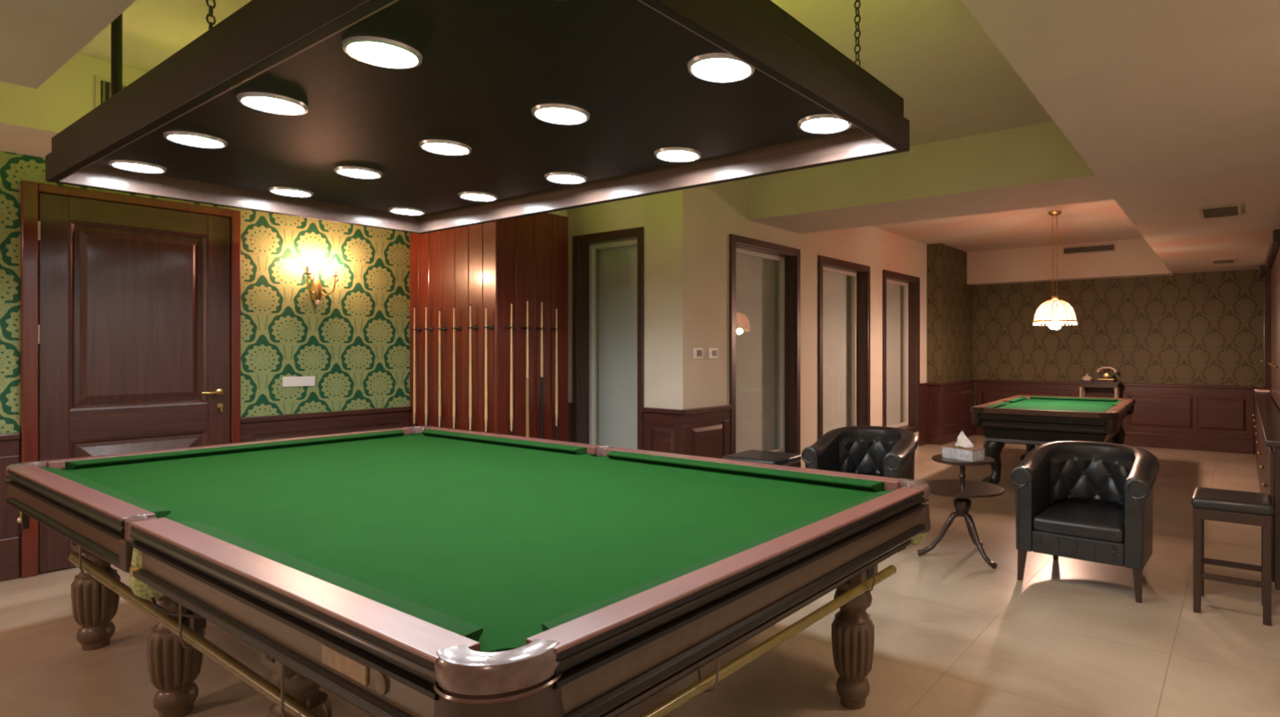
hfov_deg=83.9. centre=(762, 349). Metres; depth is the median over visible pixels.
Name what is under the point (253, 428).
wainscot
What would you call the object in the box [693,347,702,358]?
wall switch
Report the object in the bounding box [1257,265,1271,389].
display cabinet
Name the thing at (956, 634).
floor
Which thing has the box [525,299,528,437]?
cue
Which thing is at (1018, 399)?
cushion
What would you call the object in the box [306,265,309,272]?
candle
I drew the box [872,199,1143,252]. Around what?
ceiling
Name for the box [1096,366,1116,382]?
telephone
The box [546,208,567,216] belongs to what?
wall
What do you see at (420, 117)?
lamp canopy
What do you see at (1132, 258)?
ceiling
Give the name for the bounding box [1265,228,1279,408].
display cabinet
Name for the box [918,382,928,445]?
wainscot
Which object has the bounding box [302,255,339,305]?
wall sconce
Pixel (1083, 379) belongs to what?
bowl
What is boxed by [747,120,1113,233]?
ceiling beam
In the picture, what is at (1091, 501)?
armchair
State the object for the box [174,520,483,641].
cushion
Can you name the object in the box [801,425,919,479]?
armchair
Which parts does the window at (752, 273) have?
casing, sash, casing, sash, sash, casing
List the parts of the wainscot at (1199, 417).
raised panel, raised panel, frieze rail, cap rail, baseboard, raised panel, rail, raised panel, rail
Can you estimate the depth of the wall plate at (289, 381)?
5.62 m
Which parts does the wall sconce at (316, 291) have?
bulb, arm, plate, arm, bulb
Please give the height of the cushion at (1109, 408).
0.030 m
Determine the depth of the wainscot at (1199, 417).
9.99 m
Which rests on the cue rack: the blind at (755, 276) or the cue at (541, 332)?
the cue at (541, 332)
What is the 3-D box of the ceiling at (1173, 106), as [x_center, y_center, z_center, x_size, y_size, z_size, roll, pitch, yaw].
[1.087,-1.397,4.679,4.790,0.620,14.240,0,0,34]
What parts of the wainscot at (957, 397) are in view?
raised panel, rail, frieze rail, baseboard, cap rail, raised panel, rail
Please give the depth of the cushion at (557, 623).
1.78 m
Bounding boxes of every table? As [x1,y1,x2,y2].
[4,426,930,716]
[917,453,1004,568]
[970,395,1135,484]
[1076,380,1121,398]
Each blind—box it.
[599,244,637,448]
[736,253,775,453]
[822,271,848,435]
[886,283,900,425]
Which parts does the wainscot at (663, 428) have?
cap rail, raised panel, frieze rail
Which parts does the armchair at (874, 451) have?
arm, arm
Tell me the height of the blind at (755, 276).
2.075 m
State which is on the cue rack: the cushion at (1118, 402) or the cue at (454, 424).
the cue at (454, 424)
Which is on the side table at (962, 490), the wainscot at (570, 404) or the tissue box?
the tissue box
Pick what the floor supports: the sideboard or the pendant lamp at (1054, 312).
the sideboard
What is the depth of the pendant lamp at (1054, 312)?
7.93 m
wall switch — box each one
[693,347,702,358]
[708,347,717,358]
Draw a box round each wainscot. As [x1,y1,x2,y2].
[0,432,20,581]
[240,405,411,442]
[568,402,572,441]
[641,407,683,454]
[683,404,731,458]
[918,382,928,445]
[927,382,942,444]
[942,379,975,444]
[975,379,1254,453]
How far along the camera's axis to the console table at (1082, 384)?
10.27 m
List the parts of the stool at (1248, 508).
leg, leg, leg, leg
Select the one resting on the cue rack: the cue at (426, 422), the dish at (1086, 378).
the cue at (426, 422)
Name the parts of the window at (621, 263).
casing, sash, casing, sash, casing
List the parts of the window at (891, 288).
casing, sash, sash, casing, sash, sill, casing, casing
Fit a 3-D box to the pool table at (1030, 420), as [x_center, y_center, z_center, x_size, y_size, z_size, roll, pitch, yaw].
[3.321,1.000,7.852,1.390,0.824,2.350,0,0,32]
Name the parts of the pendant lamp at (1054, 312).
glass panel, glass panel, glass panel, bulb, chain, glass panel, chain, bulb, glass panel, glass panel, glass panel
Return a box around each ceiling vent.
[94,75,130,107]
[1062,242,1115,255]
[1198,203,1241,218]
[1210,257,1235,264]
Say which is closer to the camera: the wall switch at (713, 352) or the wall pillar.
the wall switch at (713, 352)
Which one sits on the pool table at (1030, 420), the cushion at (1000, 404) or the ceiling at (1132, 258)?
the cushion at (1000, 404)
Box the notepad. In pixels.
[1254,388,1270,391]
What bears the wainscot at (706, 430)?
attached to the wall at (725, 204)
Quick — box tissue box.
[941,431,985,462]
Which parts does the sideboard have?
door, door, door, door, door, door, door, door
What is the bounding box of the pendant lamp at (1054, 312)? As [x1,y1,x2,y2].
[1032,210,1078,329]
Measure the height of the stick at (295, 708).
0.073 m
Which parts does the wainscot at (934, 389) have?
frieze rail, cap rail, baseboard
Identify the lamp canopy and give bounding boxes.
[45,0,909,234]
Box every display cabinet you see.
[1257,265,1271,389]
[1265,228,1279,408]
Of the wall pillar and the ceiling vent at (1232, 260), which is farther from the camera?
the wall pillar
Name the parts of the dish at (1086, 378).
lid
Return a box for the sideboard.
[1252,386,1279,590]
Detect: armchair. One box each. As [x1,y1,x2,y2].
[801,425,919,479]
[1009,440,1159,603]
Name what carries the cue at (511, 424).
on the cue rack
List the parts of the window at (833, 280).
casing, sash, casing, sash, casing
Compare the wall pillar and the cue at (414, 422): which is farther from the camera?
the wall pillar
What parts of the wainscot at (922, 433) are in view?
frieze rail, baseboard, cap rail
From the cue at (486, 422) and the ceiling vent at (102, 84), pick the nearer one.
the ceiling vent at (102, 84)
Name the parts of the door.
rail, raised panel, raised panel, rail, rail, lever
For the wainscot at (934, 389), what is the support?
attached to the wall at (725, 204)
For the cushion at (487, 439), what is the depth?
4.34 m
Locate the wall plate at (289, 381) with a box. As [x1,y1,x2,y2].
[282,376,315,386]
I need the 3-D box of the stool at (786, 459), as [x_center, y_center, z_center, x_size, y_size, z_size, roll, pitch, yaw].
[-0.005,1.113,5.428,0.476,0.600,0.436,0,0,32]
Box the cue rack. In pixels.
[409,212,568,441]
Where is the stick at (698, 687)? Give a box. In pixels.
[639,564,896,716]
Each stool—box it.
[721,449,801,467]
[1191,487,1273,626]
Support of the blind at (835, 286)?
attached to the window at (833, 280)
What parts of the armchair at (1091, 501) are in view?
arm, leg, leg, seat, leg, arm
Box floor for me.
[0,434,1279,716]
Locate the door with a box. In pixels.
[20,180,240,577]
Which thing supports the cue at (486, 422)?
on the cue rack
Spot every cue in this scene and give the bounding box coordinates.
[412,306,416,426]
[424,305,428,426]
[437,309,441,427]
[452,306,456,429]
[468,303,472,431]
[484,306,488,432]
[509,302,513,435]
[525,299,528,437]
[540,300,543,439]
[555,307,558,440]
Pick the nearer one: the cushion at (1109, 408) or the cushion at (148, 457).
the cushion at (148, 457)
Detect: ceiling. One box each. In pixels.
[0,0,1279,273]
[0,53,147,157]
[76,0,1053,146]
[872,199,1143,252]
[966,238,1173,285]
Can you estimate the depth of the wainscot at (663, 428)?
6.04 m
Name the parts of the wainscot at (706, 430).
frieze rail, raised panel, cap rail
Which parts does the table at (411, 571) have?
hook chain, pocket plate, moulding, rail moulding, rail, leg, pocket plate, leg, rail, moulding, rail moulding, leg, rail, maker plate, pocket plate, pocket plate, rail, pocket plate, rail, rail moulding, moulding, rail, under moulding, under moulding, under moulding, leg, pocket plate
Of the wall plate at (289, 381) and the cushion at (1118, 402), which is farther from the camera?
the cushion at (1118, 402)
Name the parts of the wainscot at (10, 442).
frieze rail, baseboard, cap rail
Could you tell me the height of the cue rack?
2.600 m
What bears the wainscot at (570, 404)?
attached to the wall at (671, 221)
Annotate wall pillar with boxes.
[926,243,973,382]
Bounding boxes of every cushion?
[39,466,170,518]
[65,429,404,469]
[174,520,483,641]
[421,428,586,453]
[541,489,894,631]
[607,450,884,491]
[984,401,1007,407]
[1008,396,1026,403]
[1030,395,1117,401]
[1032,502,1124,542]
[1101,405,1114,412]
[1111,400,1121,405]
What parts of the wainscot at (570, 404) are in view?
frieze rail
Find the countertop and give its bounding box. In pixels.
[1252,386,1279,447]
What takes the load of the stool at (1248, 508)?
on the floor
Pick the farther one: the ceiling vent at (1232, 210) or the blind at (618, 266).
the blind at (618, 266)
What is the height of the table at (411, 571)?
0.866 m
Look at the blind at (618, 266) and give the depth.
6.72 m
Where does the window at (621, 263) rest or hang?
in the wall at (671, 221)
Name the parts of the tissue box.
lid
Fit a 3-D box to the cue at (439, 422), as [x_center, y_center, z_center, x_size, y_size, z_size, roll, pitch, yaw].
[-2.784,0.368,6.036,0.033,1.429,0.032,0,0,-19]
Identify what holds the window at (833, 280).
in the wall at (725, 204)
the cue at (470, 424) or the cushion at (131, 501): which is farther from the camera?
the cue at (470, 424)
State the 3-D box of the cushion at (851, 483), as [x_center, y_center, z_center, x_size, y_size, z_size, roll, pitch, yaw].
[-0.178,0.573,3.379,1.628,0.036,0.065,0,0,34]
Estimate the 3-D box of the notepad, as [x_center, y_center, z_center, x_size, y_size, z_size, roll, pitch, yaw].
[6.017,0.488,8.432,0.114,0.020,0.204,0,0,23]
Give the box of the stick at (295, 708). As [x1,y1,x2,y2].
[67,551,320,716]
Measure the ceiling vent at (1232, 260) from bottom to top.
0.012 m
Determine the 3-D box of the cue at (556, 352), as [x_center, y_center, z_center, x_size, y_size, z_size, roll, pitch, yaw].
[-1.793,0.358,6.092,0.033,1.449,0.032,0,0,-19]
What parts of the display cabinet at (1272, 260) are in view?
door, cornice, door, door, door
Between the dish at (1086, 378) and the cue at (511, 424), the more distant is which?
the dish at (1086, 378)
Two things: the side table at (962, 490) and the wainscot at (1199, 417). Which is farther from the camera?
the wainscot at (1199, 417)
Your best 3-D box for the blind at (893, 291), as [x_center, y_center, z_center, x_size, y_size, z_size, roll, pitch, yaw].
[1.731,0.063,9.886,0.007,2.060,1.055,0,0,34]
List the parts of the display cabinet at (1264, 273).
door, cornice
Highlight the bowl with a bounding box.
[1081,377,1092,381]
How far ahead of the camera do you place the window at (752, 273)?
7.35 m
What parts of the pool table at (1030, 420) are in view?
rail, leg, rail, leg, rail, rail, rail, leg, rail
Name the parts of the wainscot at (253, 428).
raised panel, frieze rail, cap rail, raised panel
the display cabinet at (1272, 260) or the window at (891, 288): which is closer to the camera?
the display cabinet at (1272, 260)
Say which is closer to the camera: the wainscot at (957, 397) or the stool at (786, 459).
the stool at (786, 459)
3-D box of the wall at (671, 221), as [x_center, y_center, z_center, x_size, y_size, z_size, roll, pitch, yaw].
[-1.211,-0.212,6.472,1.470,3.250,0.260,0,0,34]
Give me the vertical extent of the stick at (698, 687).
0.038 m
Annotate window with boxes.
[572,226,644,449]
[729,234,800,454]
[817,255,870,439]
[882,269,919,431]
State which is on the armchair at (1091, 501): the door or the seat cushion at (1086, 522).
the seat cushion at (1086, 522)
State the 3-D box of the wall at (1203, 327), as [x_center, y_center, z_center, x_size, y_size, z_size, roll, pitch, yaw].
[5.438,-0.212,10.450,4.550,3.250,0.200,0,0,34]
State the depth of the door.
4.71 m
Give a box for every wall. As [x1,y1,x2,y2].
[0,151,409,577]
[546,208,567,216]
[567,186,702,444]
[702,178,926,467]
[973,269,1263,453]
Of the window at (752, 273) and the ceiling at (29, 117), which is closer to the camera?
the ceiling at (29, 117)
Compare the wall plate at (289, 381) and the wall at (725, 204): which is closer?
the wall plate at (289, 381)
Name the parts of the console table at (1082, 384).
leg, leg, leg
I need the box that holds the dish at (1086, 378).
[1081,373,1092,381]
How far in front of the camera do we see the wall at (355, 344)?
5.65 m
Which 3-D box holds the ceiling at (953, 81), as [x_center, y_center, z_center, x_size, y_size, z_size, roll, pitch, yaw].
[-1.292,-1.787,3.086,7.310,0.200,9.320,0,0,34]
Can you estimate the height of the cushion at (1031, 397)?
0.030 m
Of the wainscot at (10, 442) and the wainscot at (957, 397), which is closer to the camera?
the wainscot at (10, 442)
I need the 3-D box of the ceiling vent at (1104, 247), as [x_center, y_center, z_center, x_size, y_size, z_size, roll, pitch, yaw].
[4.822,-1.487,10.356,0.730,0.130,0.012,0,0,34]

